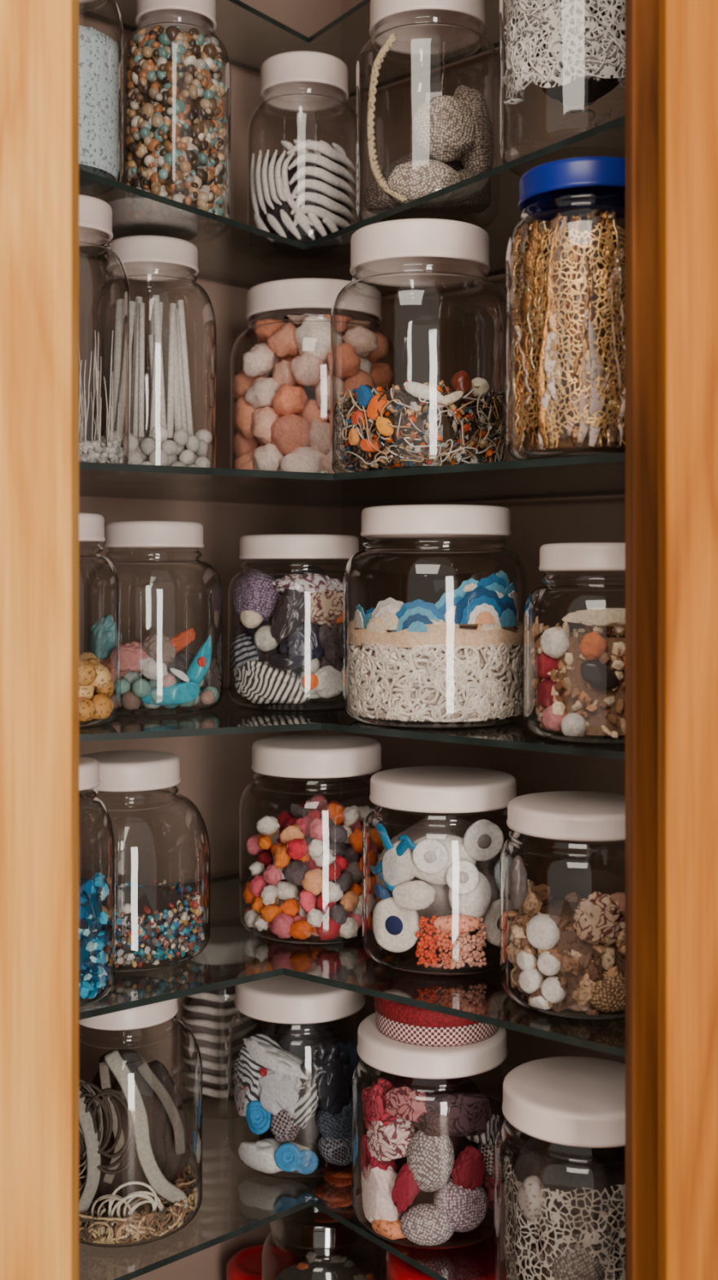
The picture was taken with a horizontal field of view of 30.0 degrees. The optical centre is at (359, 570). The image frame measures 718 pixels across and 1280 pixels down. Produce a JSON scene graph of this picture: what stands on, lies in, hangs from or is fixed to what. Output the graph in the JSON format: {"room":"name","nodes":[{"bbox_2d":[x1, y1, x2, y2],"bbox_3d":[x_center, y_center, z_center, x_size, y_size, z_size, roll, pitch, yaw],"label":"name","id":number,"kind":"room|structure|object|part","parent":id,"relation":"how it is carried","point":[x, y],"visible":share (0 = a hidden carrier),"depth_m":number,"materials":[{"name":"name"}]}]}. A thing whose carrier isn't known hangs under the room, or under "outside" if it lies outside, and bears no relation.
{"room":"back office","nodes":[
{"label":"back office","id":0,"kind":"room"},
{"bbox_2d":[79,512,120,727],"bbox_3d":[-0.234,0.037,1.050,0.092,0.165,0.092,0,0,0],"label":"jar","id":1,"kind":"object","parent":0,"point":[96,685],"depth_m":1.03,"materials":[{"name":"clear glass"}]},
{"bbox_2d":[493,1056,625,1279],"bbox_3d":[0.163,0.450,0.970,0.130,0.159,0.130,0,0,0],"label":"jar","id":2,"kind":"object","parent":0,"point":[565,1217],"depth_m":0.94,"materials":[{"name":"clear glass"}]},
{"bbox_3d":[0.000,1.325,-0.625,5.000,0.050,4.750,0,0,0],"label":"floor","id":3,"kind":"structure","parent":0,"visible":0},
{"bbox_2d":[0,0,658,1279],"bbox_3d":[-0.071,0.270,1.137,0.778,2.060,0.785,0,0,0],"label":"tall cabinet","id":4,"kind":"object","parent":3,"relation":"on","point":[437,333],"depth_m":1.30,"materials":[{"name":"brown wood"}]},
{"bbox_3d":[-0.184,0.010,1.361,0.470,1.540,0.017,0,0,-44],"label":"panel","id":5,"kind":"part","parent":4,"relation":"part of","materials":[{"name":"brown wood"}]},
{"bbox_2d":[226,1244,299,1279],"bbox_3d":[-0.096,0.726,1.345,0.074,0.068,0.074,0,0,0],"label":"canister","id":6,"kind":"object","parent":4,"relation":"on","point":[246,1264],"visible":0.83,"depth_m":1.34,"materials":[{"name":"metal"}]},
{"bbox_2d":[79,0,520,97],"bbox_3d":[-0.020,-0.527,1.212,0.624,0.005,0.563,0,0,0],"label":"glass shelf","id":7,"kind":"object","parent":4,"relation":"attached to","point":[237,2],"visible":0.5,"depth_m":1.32,"materials":[{"name":"glass"}]},
{"bbox_2d":[113,1093,502,1279],"bbox_3d":[-0.020,0.533,1.167,0.624,0.005,0.653,0,0,0],"label":"glass shelf","id":8,"kind":"object","parent":4,"relation":"attached to","point":[230,1235],"visible":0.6,"depth_m":1.07,"materials":[{"name":"clear glass"}]},
{"bbox_2d":[79,975,202,1248],"bbox_3d":[-0.192,0.437,1.100,0.126,0.186,0.126,0,0,0],"label":"jar","id":9,"kind":"object","parent":8,"relation":"on","point":[135,1149],"depth_m":1.06,"materials":[{"name":"clear glass"}]},
{"bbox_2d":[177,926,266,1119],"bbox_3d":[-0.135,0.445,1.325,0.088,0.170,0.088,0,0,0],"label":"jar","id":10,"kind":"object","parent":8,"relation":"on","point":[210,1015],"visible":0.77,"depth_m":1.29,"materials":[{"name":"clear glass"}]},
{"bbox_3d":[-0.135,0.370,1.325,0.070,0.020,0.070,0,0,0],"label":"lid","id":11,"kind":"part","parent":10,"relation":"part of","materials":[{"name":"white plastic"}]},
{"bbox_2d":[227,958,372,1179],"bbox_3d":[-0.054,0.449,1.220,0.131,0.161,0.131,0,0,0],"label":"jar","id":12,"kind":"object","parent":8,"relation":"on","point":[293,1078],"visible":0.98,"depth_m":1.17,"materials":[{"name":"clear glass"}]},
{"bbox_3d":[-0.054,0.381,1.220,0.119,0.024,0.119,0,0,0],"label":"lid","id":13,"kind":"part","parent":12,"relation":"part of","materials":[{"name":"white plastic"}]},
{"bbox_2d":[230,278,397,473],"bbox_3d":[-0.043,-0.172,1.280,0.159,0.191,0.159,0,0,0],"label":"jar","id":14,"kind":"object","parent":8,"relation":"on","point":[282,392],"visible":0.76,"depth_m":1.23,"materials":[{"name":"clear glass"}]},
{"bbox_3d":[-0.043,-0.253,1.280,0.130,0.028,0.130,0,0,0],"label":"lid","id":15,"kind":"part","parent":14,"relation":"part of","materials":[{"name":"white plastic"}]},
{"bbox_3d":[-0.043,-0.163,1.280,0.160,0.172,0.160,0,0,0],"label":"glass","id":16,"kind":"part","parent":14,"relation":"part of","materials":[{"name":"clear glass"}]},
{"bbox_2d":[351,1013,513,1249],"bbox_3d":[0.060,0.452,1.100,0.132,0.156,0.132,0,0,0],"label":"jar","id":17,"kind":"object","parent":8,"relation":"on","point":[428,1144],"visible":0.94,"depth_m":1.05,"materials":[{"name":"clear glass"}]},
{"bbox_3d":[0.060,0.384,1.100,0.123,0.021,0.123,0,0,0],"label":"lid","id":18,"kind":"part","parent":17,"relation":"part of","materials":[{"name":"white plastic"}]},
{"bbox_3d":[0.060,0.457,1.100,0.132,0.145,0.132,0,0,0],"label":"glass","id":19,"kind":"part","parent":17,"relation":"part of","materials":[{"name":"clear glass"}]},
{"bbox_2d":[374,972,500,1045],"bbox_3d":[0.064,0.358,1.100,0.103,0.030,0.103,0,0,0],"label":"tin","id":20,"kind":"object","parent":17,"relation":"on","point":[402,1022],"visible":0.83,"depth_m":1.07,"materials":[{"name":"metal"}]},
{"bbox_2d":[261,1179,382,1279],"bbox_3d":[-0.035,0.674,1.250,0.112,0.172,0.112,0,0,0],"label":"jar","id":21,"kind":"object","parent":4,"relation":"on","point":[338,1268],"visible":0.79,"depth_m":1.27,"materials":[{"name":"glass"}]},
{"bbox_3d":[-0.035,0.599,1.250,0.096,0.022,0.096,0,0,0],"label":"lid","id":22,"kind":"part","parent":21,"relation":"part of","materials":[{"name":"clear glass"}]},
{"bbox_3d":[-0.035,0.680,1.250,0.112,0.160,0.112,0,0,0],"label":"glass","id":23,"kind":"part","parent":21,"relation":"part of","materials":[{"name":"clear glass"}]},
{"bbox_2d":[312,1163,362,1208],"bbox_3d":[-0.017,0.573,1.250,0.042,0.032,0.061,0,0,26],"label":"slices","id":24,"kind":"object","parent":21,"relation":"on","point":[336,1192],"visible":0.89,"depth_m":1.24,"materials":[{"name":"orange food"}]},
{"bbox_3d":[-0.020,0.770,1.161,0.636,0.020,0.692,0,0,0],"label":"panel","id":25,"kind":"part","parent":4,"relation":"part of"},
{"bbox_2d":[79,453,625,507],"bbox_3d":[-0.020,-0.073,1.161,0.624,0.005,0.663,0,0,0],"label":"glass shelf","id":26,"kind":"object","parent":4,"relation":"attached to","point":[571,476],"visible":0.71,"depth_m":1.07,"materials":[{"name":"glass"}]},
{"bbox_2d":[79,194,129,463],"bbox_3d":[-0.226,-0.181,1.040,0.094,0.209,0.094,0,0,0],"label":"jar","id":27,"kind":"object","parent":26,"relation":"on","point":[95,215],"depth_m":1.02,"materials":[{"name":"clear glass"}]},
{"bbox_2d":[88,235,216,467],"bbox_3d":[-0.185,-0.184,1.200,0.114,0.216,0.114,0,0,0],"label":"jar","id":28,"kind":"object","parent":26,"relation":"on","point":[171,440],"depth_m":1.17,"materials":[{"name":"clear glass"}]},
{"bbox_2d":[330,217,510,473],"bbox_3d":[0.050,-0.176,1.100,0.148,0.200,0.148,0,0,0],"label":"jar","id":29,"kind":"object","parent":26,"relation":"on","point":[417,424],"depth_m":1.05,"materials":[{"name":"clear glass"}]},
{"bbox_2d":[505,156,625,460],"bbox_3d":[0.158,-0.176,0.930,0.112,0.199,0.112,0,0,0],"label":"jar","id":30,"kind":"object","parent":26,"relation":"on","point":[567,291],"visible":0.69,"depth_m":0.89,"materials":[{"name":"clear glass"}]},
{"bbox_3d":[0.158,-0.265,0.930,0.094,0.021,0.094,0,0,0],"label":"lid","id":31,"kind":"part","parent":30,"relation":"part of","materials":[{"name":"blue plastic"}]},
{"bbox_2d":[79,115,625,297],"bbox_3d":[-0.020,-0.299,1.161,0.624,0.005,0.663,0,0,0],"label":"glass shelf","id":32,"kind":"object","parent":4,"relation":"attached to","point":[618,122],"visible":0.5,"depth_m":1.09,"materials":[{"name":"glass"}]},
{"bbox_2d":[79,0,123,196],"bbox_3d":[-0.236,-0.395,1.050,0.100,0.185,0.100,0,0,0],"label":"jar","id":33,"kind":"object","parent":32,"relation":"on","point":[99,54],"depth_m":1.02,"materials":[{"name":"clear glass"}]},
{"bbox_2d":[120,0,231,243],"bbox_3d":[-0.164,-0.409,1.200,0.098,0.213,0.098,0,0,0],"label":"jar","id":34,"kind":"object","parent":32,"relation":"on","point":[175,118],"depth_m":1.17,"materials":[{"name":"clear glass"}]},
{"bbox_2d":[247,50,361,269],"bbox_3d":[-0.053,-0.396,1.300,0.111,0.188,0.111,0,0,0],"label":"jar","id":35,"kind":"object","parent":32,"relation":"on","point":[311,201],"depth_m":1.26,"materials":[{"name":"clear glass"}]},
{"bbox_2d":[355,0,499,229],"bbox_3d":[0.060,-0.401,1.170,0.125,0.198,0.125,0,0,0],"label":"jar","id":36,"kind":"object","parent":32,"relation":"on","point":[447,129],"depth_m":1.13,"materials":[{"name":"clear glass"}]},
{"bbox_2d":[499,0,625,177],"bbox_3d":[0.165,-0.402,1.000,0.120,0.200,0.120,0,0,-43],"label":"jar","id":37,"kind":"object","parent":32,"relation":"on","point":[575,50],"visible":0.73,"depth_m":0.96,"materials":[{"name":"clear glass"}]},
{"bbox_2d":[79,686,625,759],"bbox_3d":[-0.020,0.123,1.181,0.624,0.005,0.623,0,0,0],"label":"glass shelf","id":38,"kind":"object","parent":4,"relation":"attached to","point":[306,726],"visible":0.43,"depth_m":1.00,"materials":[{"name":"clear glass"}]},
{"bbox_2d":[83,520,223,715],"bbox_3d":[-0.177,0.039,1.155,0.119,0.162,0.119,0,0,-23],"label":"jar","id":39,"kind":"object","parent":38,"relation":"on","point":[156,673],"visible":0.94,"depth_m":1.11,"materials":[{"name":"felt"},{"name":"glass"},{"name":"white plastic"}]},
{"bbox_3d":[-0.177,-0.031,1.155,0.086,0.022,0.086,0,0,0],"label":"lid","id":40,"kind":"part","parent":39,"relation":"part of","materials":[{"name":"white plastic"}]},
{"bbox_2d":[227,533,370,710],"bbox_3d":[-0.053,0.044,1.200,0.128,0.152,0.128,0,0,18],"label":"jar","id":41,"kind":"object","parent":38,"relation":"on","point":[286,647],"visible":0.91,"depth_m":1.15,"materials":[{"name":"clear glass"}]},
{"bbox_3d":[-0.053,-0.021,1.200,0.108,0.022,0.108,0,0,0],"label":"lid","id":42,"kind":"part","parent":41,"relation":"part of","materials":[{"name":"white plastic"}]},
{"bbox_2d":[342,504,529,728],"bbox_3d":[0.062,0.034,1.080,0.150,0.171,0.150,0,0,0],"label":"jar","id":43,"kind":"object","parent":38,"relation":"on","point":[459,657],"depth_m":1.02,"materials":[{"name":"clear glass"}]},
{"bbox_2d":[524,542,625,743],"bbox_3d":[0.176,0.050,0.970,0.112,0.140,0.112,0,0,0],"label":"jar","id":44,"kind":"object","parent":38,"relation":"on","point":[580,682],"depth_m":0.93,"materials":[{"name":"clear glass"}]},
{"bbox_2d":[79,871,625,1057],"bbox_3d":[-0.020,0.317,1.171,0.624,0.005,0.643,0,0,0],"label":"glass shelf","id":45,"kind":"object","parent":4,"relation":"attached to","point":[114,1008],"visible":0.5,"depth_m":0.99,"materials":[{"name":"clear glass"}]},
{"bbox_2d":[79,755,115,1007],"bbox_3d":[-0.224,0.226,0.985,0.088,0.174,0.088,0,0,0],"label":"jar","id":46,"kind":"object","parent":45,"relation":"on","point":[94,975],"depth_m":0.97,"materials":[{"name":"clear glass"}]},
{"bbox_2d":[79,750,210,973],"bbox_3d":[-0.190,0.233,1.100,0.135,0.162,0.135,0,0,0],"label":"jar","id":47,"kind":"object","parent":45,"relation":"on","point":[153,924],"depth_m":1.07,"materials":[{"name":"clear glass"}]},
{"bbox_2d":[239,733,394,944],"bbox_3d":[-0.037,0.232,1.180,0.136,0.164,0.136,0,0,0],"label":"jar","id":48,"kind":"object","parent":45,"relation":"on","point":[307,872],"depth_m":1.14,"materials":[{"name":"clear glass"}]},
{"bbox_2d":[362,765,524,976],"bbox_3d":[0.069,0.240,1.090,0.132,0.148,0.132,0,0,12],"label":"jar","id":49,"kind":"object","parent":45,"relation":"on","point":[438,879],"visible":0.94,"depth_m":1.04,"materials":[{"name":"felt"},{"name":"glass"},{"name":"white plastic"}]},
{"bbox_3d":[0.069,0.176,1.090,0.120,0.020,0.120,0,0,0],"label":"lid","id":50,"kind":"part","parent":49,"relation":"part of","materials":[{"name":"white plastic"}]},
{"bbox_2d":[500,791,625,1019],"bbox_3d":[0.165,0.242,0.985,0.122,0.144,0.122,0,0,-17],"label":"jar","id":51,"kind":"object","parent":45,"relation":"on","point":[569,953],"visible":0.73,"depth_m":0.94,"materials":[{"name":"clear glass"}]},
{"bbox_3d":[0.165,0.179,0.985,0.112,0.018,0.112,0,0,0],"label":"lid","id":52,"kind":"part","parent":51,"relation":"part of","materials":[{"name":"white plastic"}]},
{"bbox_2d":[386,1223,521,1279],"bbox_3d":[0.080,0.666,1.130,0.114,0.188,0.114,0,0,0],"label":"canister","id":53,"kind":"object","parent":4,"relation":"on","point":[475,1261],"visible":0.59,"depth_m":1.12,"materials":[{"name":"metal"}]},
{"bbox_3d":[0.143,0.010,1.361,0.469,1.540,0.017,0,0,44],"label":"panel","id":54,"kind":"part","parent":4,"relation":"part of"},
{"bbox_2d":[658,0,717,1279],"bbox_3d":[0.321,0.270,0.763,0.298,2.059,0.022,0,0,0],"label":"door","id":55,"kind":"structure","parent":4,"relation":"attached to","point":[688,29],"depth_m":0.75,"materials":[{"name":"brown wood"}]}
]}

